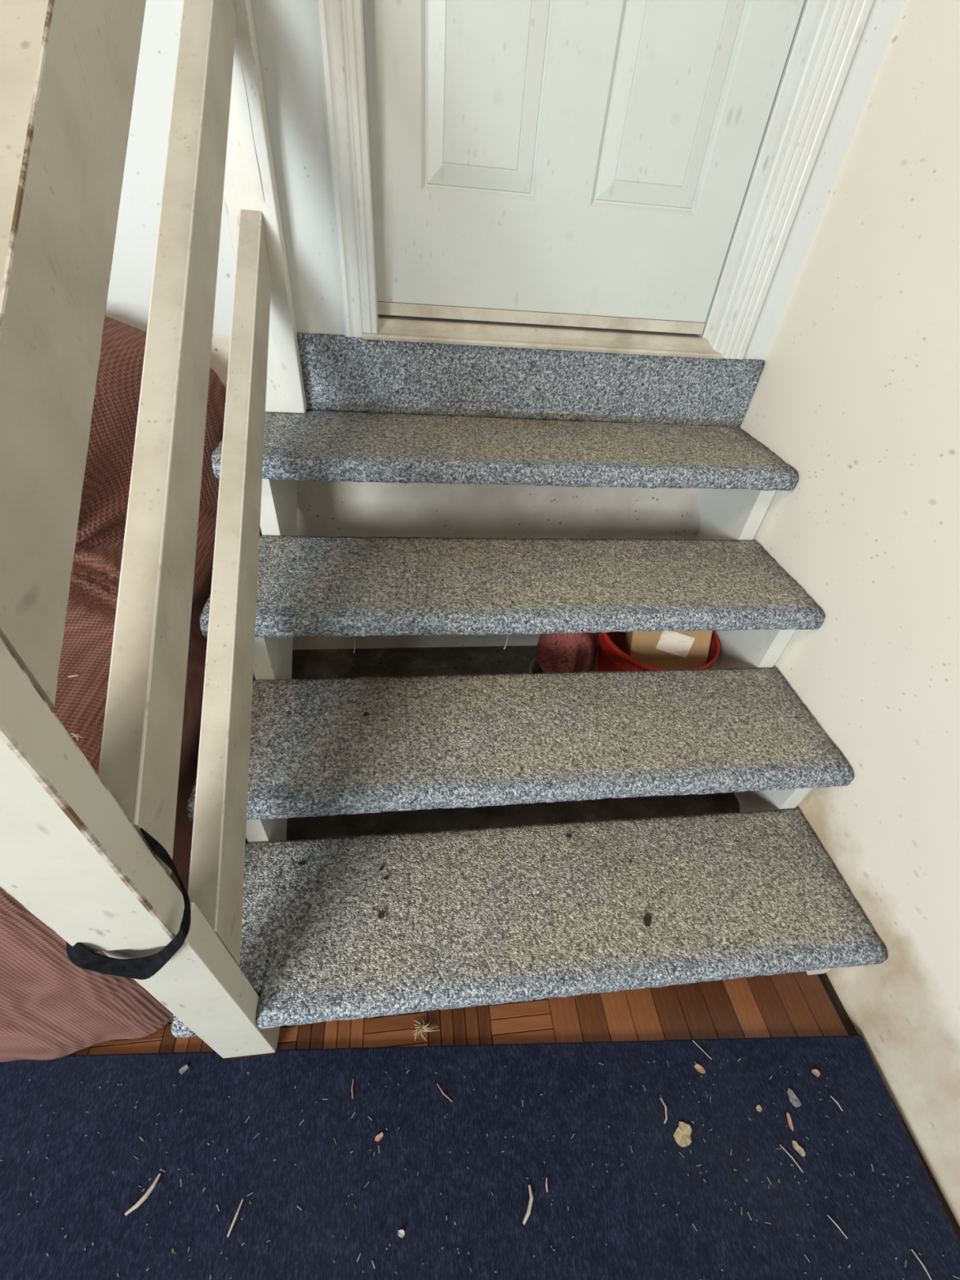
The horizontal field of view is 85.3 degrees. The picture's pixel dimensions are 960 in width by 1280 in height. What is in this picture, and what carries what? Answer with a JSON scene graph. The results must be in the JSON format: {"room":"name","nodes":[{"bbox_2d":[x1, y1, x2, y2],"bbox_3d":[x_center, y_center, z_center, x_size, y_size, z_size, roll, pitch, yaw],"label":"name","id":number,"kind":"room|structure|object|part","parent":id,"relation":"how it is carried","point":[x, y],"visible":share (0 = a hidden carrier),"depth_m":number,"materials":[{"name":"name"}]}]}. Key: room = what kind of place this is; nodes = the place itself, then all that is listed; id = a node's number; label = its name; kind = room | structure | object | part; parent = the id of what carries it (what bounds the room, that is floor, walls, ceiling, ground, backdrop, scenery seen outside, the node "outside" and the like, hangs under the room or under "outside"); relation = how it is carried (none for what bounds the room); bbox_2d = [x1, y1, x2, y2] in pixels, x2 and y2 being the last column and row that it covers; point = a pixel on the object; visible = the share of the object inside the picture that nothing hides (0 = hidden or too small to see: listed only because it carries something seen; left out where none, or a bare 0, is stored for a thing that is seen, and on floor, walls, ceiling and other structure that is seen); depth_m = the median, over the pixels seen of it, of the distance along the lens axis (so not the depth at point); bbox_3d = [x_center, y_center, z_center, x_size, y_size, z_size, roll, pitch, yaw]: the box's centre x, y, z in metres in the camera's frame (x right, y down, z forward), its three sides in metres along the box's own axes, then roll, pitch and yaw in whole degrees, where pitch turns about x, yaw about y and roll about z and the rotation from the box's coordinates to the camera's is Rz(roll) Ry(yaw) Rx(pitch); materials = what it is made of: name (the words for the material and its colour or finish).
{"room":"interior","nodes":[
{"label":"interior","id":0,"kind":"room"},
{"bbox_2d":[105,0,905,649],"bbox_3d":[-1.061,-1.164,0.664,3.600,3.112,0.137,-1,41,-7],"label":"wall","id":1,"kind":"structure","parent":0,"point":[286,31],"depth_m":1.05,"materials":[{"name":"paint"}]},
{"bbox_2d":[315,0,377,337],"bbox_3d":[-0.185,-1.447,0.476,0.070,2.053,0.087,-1,41,-7],"label":"trim","id":2,"kind":"structure","parent":1,"relation":"attached to","point":[340,24],"depth_m":0.93,"materials":[{"name":"paint"}]},
{"bbox_2d":[362,315,721,359],"bbox_3d":[0.152,-0.688,1.192,0.819,0.040,0.096,-1,41,-7],"label":"door threshold","id":3,"kind":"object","parent":1,"relation":"attached to","point":[395,328],"depth_m":1.17,"materials":[{"name":"paint"}]},
{"bbox_2d":[362,0,804,334],"bbox_3d":[0.220,-1.480,0.544,0.756,1.996,0.044,-1,41,-7],"label":"door","id":4,"kind":"structure","parent":1,"relation":"in","point":[580,163],"depth_m":0.99,"materials":[{"name":"paint"}]},
{"bbox_3d":[0.018,-1.100,0.849,0.228,0.575,0.030,-1,41,-7],"label":"panel","id":5,"kind":"part","parent":4,"relation":"part of","materials":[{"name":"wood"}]},
{"bbox_3d":[0.355,-1.105,0.892,0.228,0.575,0.030,-1,41,-7],"label":"panel","id":6,"kind":"part","parent":4,"relation":"part of","materials":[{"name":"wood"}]},
{"bbox_2d":[697,0,874,359],"bbox_3d":[0.647,-1.460,0.581,0.091,2.053,0.089,-1,41,-7],"label":"trim","id":7,"kind":"structure","parent":1,"relation":"attached to","point":[828,33],"depth_m":1.01,"materials":[{"name":"paint"}]},
{"bbox_2d":[68,644,959,1241],"bbox_3d":[-0.946,1.159,0.448,3.700,0.101,3.650,-1,41,-7],"label":"floor","id":8,"kind":"structure","parent":0,"point":[795,1004],"depth_m":1.03,"materials":[{"name":"brown wood"}]},
{"bbox_2d":[0,315,261,1062],"bbox_3d":[-1.348,0.025,0.878,1.670,0.957,1.036,-1,41,-7],"label":"blanket","id":9,"kind":"object","parent":8,"relation":"on","point":[51,1007],"visible":0.22,"depth_m":0.88,"materials":[{"name":"brown fabric"}]},
{"bbox_2d":[71,733,82,740],"bbox_3d":[-0.525,0.126,0.677,0.013,0.008,0.011,-1,41,-7],"label":"tuft","id":10,"kind":"object","parent":9,"relation":"on","point":[77,735],"visible":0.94,"depth_m":0.68,"materials":[{"name":"plant"}]},
{"bbox_2d":[412,1017,439,1041],"bbox_3d":[-0.099,0.716,0.960,0.050,0.013,0.038,-1,41,-7],"label":"clump","id":11,"kind":"object","parent":8,"relation":"on","point":[421,1028],"visible":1,"depth_m":0.96,"materials":[{"name":"beige plant"}]},
{"bbox_2d":[0,1035,959,1279],"bbox_3d":[-0.216,1.176,0.425,1.950,0.010,1.350,2,41,-4],"label":"rug","id":12,"kind":"object","parent":8,"relation":"on","point":[77,1190],"visible":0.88,"depth_m":0.83,"materials":[{"name":"blue carpet"}]},
{"bbox_2d":[124,1173,160,1215],"bbox_3d":[-0.501,0.829,0.776,0.011,0.006,0.053,29,46,24],"label":"leaf shred","id":13,"kind":"object","parent":12,"relation":"on","point":[149,1190],"visible":1,"depth_m":0.77,"materials":[{"name":"plant"}]},
{"bbox_2d":[178,1064,188,1074],"bbox_3d":[-0.506,0.733,0.890,0.014,0.003,0.009,-30,52,-34],"label":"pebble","id":14,"kind":"object","parent":12,"relation":"on","point":[184,1068],"visible":1,"depth_m":0.89,"materials":[{"name":"grey stone"}]},
{"bbox_2d":[226,1199,243,1237],"bbox_3d":[-0.361,0.852,0.768,0.004,0.004,0.038,13,42,8],"label":"splinter","id":15,"kind":"object","parent":12,"relation":"on","point":[240,1205],"visible":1,"depth_m":0.77,"materials":[{"name":"wood"}]},
{"bbox_2d":[351,1079,353,1098],"bbox_3d":[-0.217,0.764,0.886,0.003,0.003,0.026,-3,42,-9],"label":"stem","id":16,"kind":"object","parent":12,"relation":"on","point":[353,1079],"visible":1,"depth_m":0.89,"materials":[{"name":"beige plant"}]},
{"bbox_2d":[374,1132,382,1141],"bbox_3d":[-0.163,0.806,0.844,0.014,0.003,0.008,-18,46,-24],"label":"chip","id":17,"kind":"object","parent":12,"relation":"on","point":[380,1135],"visible":1,"depth_m":0.84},
{"bbox_2d":[397,1229,404,1238],"bbox_3d":[-0.116,0.876,0.768,0.010,0.004,0.008,-1,41,-7],"label":"crumb","id":18,"kind":"object","parent":12,"relation":"on","point":[401,1233],"visible":1,"depth_m":0.77,"materials":[{"name":"food"}]},
{"bbox_2d":[436,1083,452,1102],"bbox_3d":[-0.061,0.775,0.890,0.036,0.003,0.004,31,47,26],"label":"stem","id":19,"kind":"object","parent":12,"relation":"on","point":[437,1083],"visible":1,"depth_m":0.89,"materials":[{"name":"brown plant"}]},
{"bbox_2d":[0,1057,959,1279],"bbox_3d":[-0.014,0.858,0.802,1.449,0.001,0.420,-1,41,-7],"label":"lint","id":20,"kind":"object","parent":12,"relation":"on","point":[140,1137],"visible":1,"depth_m":0.82},
{"bbox_2d":[522,1184,533,1225],"bbox_3d":[0.075,0.866,0.798,0.010,0.005,0.044,14,42,10],"label":"leaf shred","id":21,"kind":"object","parent":12,"relation":"on","point":[530,1205],"visible":1,"depth_m":0.80,"materials":[{"name":"plant"}]},
{"bbox_2d":[659,1097,667,1123],"bbox_3d":[0.317,0.808,0.894,0.009,0.004,0.034,5,41,-1],"label":"stem","id":22,"kind":"object","parent":12,"relation":"on","point":[666,1118],"visible":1,"depth_m":0.89,"materials":[{"name":"plant"}]},
{"bbox_2d":[673,1121,691,1146],"bbox_3d":[0.341,0.829,0.873,0.026,0.004,0.035,32,48,28],"label":"flake","id":23,"kind":"object","parent":12,"relation":"on","point":[682,1135],"visible":1,"depth_m":0.87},
{"bbox_2d":[693,1063,705,1073],"bbox_3d":[0.398,0.775,0.941,0.012,0.003,0.018,-23,49,-29],"label":"chip","id":24,"kind":"object","parent":12,"relation":"on","point":[700,1068],"visible":1,"depth_m":0.94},
{"bbox_2d":[755,1104,762,1111],"bbox_3d":[0.485,0.814,0.905,0.010,0.003,0.008,-15,45,-22],"label":"flake","id":25,"kind":"object","parent":12,"relation":"on","point":[758,1108],"visible":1,"depth_m":0.91,"materials":[{"name":"beige"}]},
{"bbox_2d":[786,1111,793,1131],"bbox_3d":[0.532,0.828,0.895,0.007,0.002,0.024,8,41,3],"label":"chip","id":26,"kind":"object","parent":12,"relation":"on","point":[789,1121],"visible":1,"depth_m":0.90,"materials":[{"name":"orange wood"}]},
{"bbox_2d":[779,1144,803,1173],"bbox_3d":[0.515,0.856,0.861,0.003,0.003,0.041,-24,49,-29],"label":"stem","id":27,"kind":"object","parent":12,"relation":"on","point":[780,1144],"visible":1,"depth_m":0.86,"materials":[{"name":"plant"}]},
{"bbox_2d":[786,1088,801,1107],"bbox_3d":[0.552,0.809,0.919,0.016,0.003,0.026,-18,46,-24],"label":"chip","id":28,"kind":"object","parent":12,"relation":"on","point":[793,1099],"visible":1,"depth_m":0.92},
{"bbox_2d":[791,1140,805,1156],"bbox_3d":[0.532,0.849,0.870,0.010,0.003,0.022,-28,51,-32],"label":"flake","id":29,"kind":"object","parent":12,"relation":"on","point":[796,1146],"visible":1,"depth_m":0.87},
{"bbox_2d":[811,1069,820,1077],"bbox_3d":[0.612,0.789,0.948,0.014,0.003,0.012,-1,41,-7],"label":"chip","id":30,"kind":"object","parent":12,"relation":"on","point":[815,1072],"visible":1,"depth_m":0.95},
{"bbox_2d":[830,1095,843,1111],"bbox_3d":[0.629,0.816,0.918,0.004,0.003,0.023,-17,46,-24],"label":"stem","id":31,"kind":"object","parent":12,"relation":"on","point":[837,1102],"visible":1,"depth_m":0.92,"materials":[{"name":"plant"}]},
{"bbox_2d":[826,1214,847,1239],"bbox_3d":[0.553,0.907,0.806,0.002,0.003,0.031,-24,49,-30],"label":"stem","id":32,"kind":"object","parent":12,"relation":"on","point":[827,1215],"visible":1,"depth_m":0.81,"materials":[{"name":"plant"}]},
{"bbox_2d":[911,1248,932,1279],"bbox_3d":[0.665,0.940,0.780,0.004,0.003,0.038,-10,43,-17],"label":"stem","id":33,"kind":"object","parent":12,"relation":"on","point":[922,1264],"visible":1,"depth_m":0.78,"materials":[{"name":"plant"}]},
{"bbox_2d":[171,333,888,1037],"bbox_3d":[0.099,0.029,1.081,1.224,0.917,1.067,-1,41,-7],"label":"staircase","id":34,"kind":"structure","parent":8,"relation":"on","point":[493,915],"depth_m":1.04,"materials":[{"name":"carpet"}]},
{"bbox_2d":[0,0,306,1058],"bbox_3d":[-0.383,-0.404,0.621,0.101,2.100,1.073,0,41,-7],"label":"stair railing","id":35,"kind":"object","parent":34,"relation":"attached to","point":[75,854],"visible":0.88,"depth_m":0.51,"materials":[{"name":"paint"}]},
{"bbox_3d":[-0.342,-0.603,0.450,0.040,0.866,0.987,-1,41,-7],"label":"handrail","id":36,"kind":"part","parent":35,"relation":"part of","materials":[{"name":"paint"}]},
{"bbox_3d":[-0.355,0.119,0.396,0.100,0.525,0.041,-1,41,-7],"label":"post","id":37,"kind":"part","parent":35,"relation":"part of","materials":[{"name":"paint"}]},
{"bbox_2d":[66,827,191,979],"bbox_3d":[-0.365,0.273,0.529,0.135,0.229,0.068,-1,41,-7],"label":"strap","id":38,"kind":"object","parent":35,"relation":"attached to","point":[144,967],"visible":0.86,"depth_m":0.55,"materials":[{"name":"black fabric"}]},
{"bbox_3d":[-0.361,-0.391,0.636,0.038,0.824,0.987,-1,41,-7],"label":"rail","id":39,"kind":"part","parent":35,"relation":"part of","materials":[{"name":"paint"}]},
{"bbox_3d":[-0.388,0.516,0.753,0.089,0.545,0.039,-1,41,-7],"label":"post","id":40,"kind":"part","parent":35,"relation":"part of","materials":[{"name":"paint"}]},
{"bbox_3d":[-0.389,-0.157,0.843,0.047,0.798,0.981,-1,41,-7],"label":"rail","id":41,"kind":"part","parent":35,"relation":"part of","materials":[{"name":"paint"}]},
{"bbox_3d":[-0.396,-1.030,0.756,0.090,1.338,0.042,-1,41,-7],"label":"wall post","id":42,"kind":"part","parent":35,"relation":"part of","materials":[{"name":"white paint"}]},
{"bbox_2d":[297,860,306,865],"bbox_3d":[-0.337,0.422,0.985,0.014,0.002,0.010,-1,41,-7],"label":"flake","id":43,"kind":"object","parent":34,"relation":"on","point":[303,862],"visible":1,"depth_m":0.98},
{"bbox_2d":[363,711,368,715],"bbox_3d":[-0.224,0.145,1.024,0.011,0.002,0.010,-1,41,-7],"label":"flake","id":44,"kind":"object","parent":34,"relation":"on","point":[366,713],"visible":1,"depth_m":1.02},
{"bbox_2d":[377,910,384,918],"bbox_3d":[-0.176,0.489,0.926,0.009,0.003,0.015,22,44,18],"label":"flake","id":45,"kind":"object","parent":34,"relation":"on","point":[381,913],"visible":1,"depth_m":0.93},
{"bbox_2d":[565,833,572,837],"bbox_3d":[0.182,0.400,1.067,0.013,0.003,0.008,13,42,8],"label":"flake","id":46,"kind":"object","parent":34,"relation":"on","point":[569,835],"visible":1,"depth_m":1.07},
{"bbox_2d":[643,911,651,927],"bbox_3d":[0.307,0.511,0.953,0.014,0.003,0.026,13,42,9],"label":"flake","id":47,"kind":"object","parent":34,"relation":"on","point":[647,917],"visible":1,"depth_m":0.95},
{"bbox_2d":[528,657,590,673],"bbox_3d":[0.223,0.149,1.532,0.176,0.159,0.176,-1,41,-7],"label":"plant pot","id":48,"kind":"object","parent":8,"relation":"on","point":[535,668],"visible":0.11,"depth_m":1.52,"materials":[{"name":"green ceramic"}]},
{"bbox_2d":[535,632,596,672],"bbox_3d":[0.237,0.026,1.423,0.168,0.186,0.166,-1,41,-7],"label":"bundle","id":49,"kind":"object","parent":48,"relation":"on","point":[556,652],"visible":0.62,"depth_m":1.36,"materials":[{"name":"red fabric"}]},
{"bbox_2d":[594,631,719,671],"bbox_3d":[0.461,0.101,1.480,0.310,0.334,0.310,-1,41,-7],"label":"bucket","id":50,"kind":"object","parent":8,"relation":"on","point":[611,656],"visible":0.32,"depth_m":1.35,"materials":[{"name":"red plastic"}]},
{"bbox_2d":[622,630,711,669],"bbox_3d":[0.491,-0.021,1.364,0.205,0.255,0.188,8,41,3],"label":"cardboard box","id":51,"kind":"object","parent":50,"relation":"in","point":[666,650],"visible":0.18,"depth_m":1.32,"materials":[{"name":"cardboard"}]},
{"bbox_2d":[694,0,959,1226],"bbox_3d":[0.954,-0.066,-0.371,0.100,3.112,3.650,-1,41,-7],"label":"wall","id":52,"kind":"structure","parent":0,"point":[857,390],"depth_m":0.93,"materials":[{"name":"paint"}]}
]}

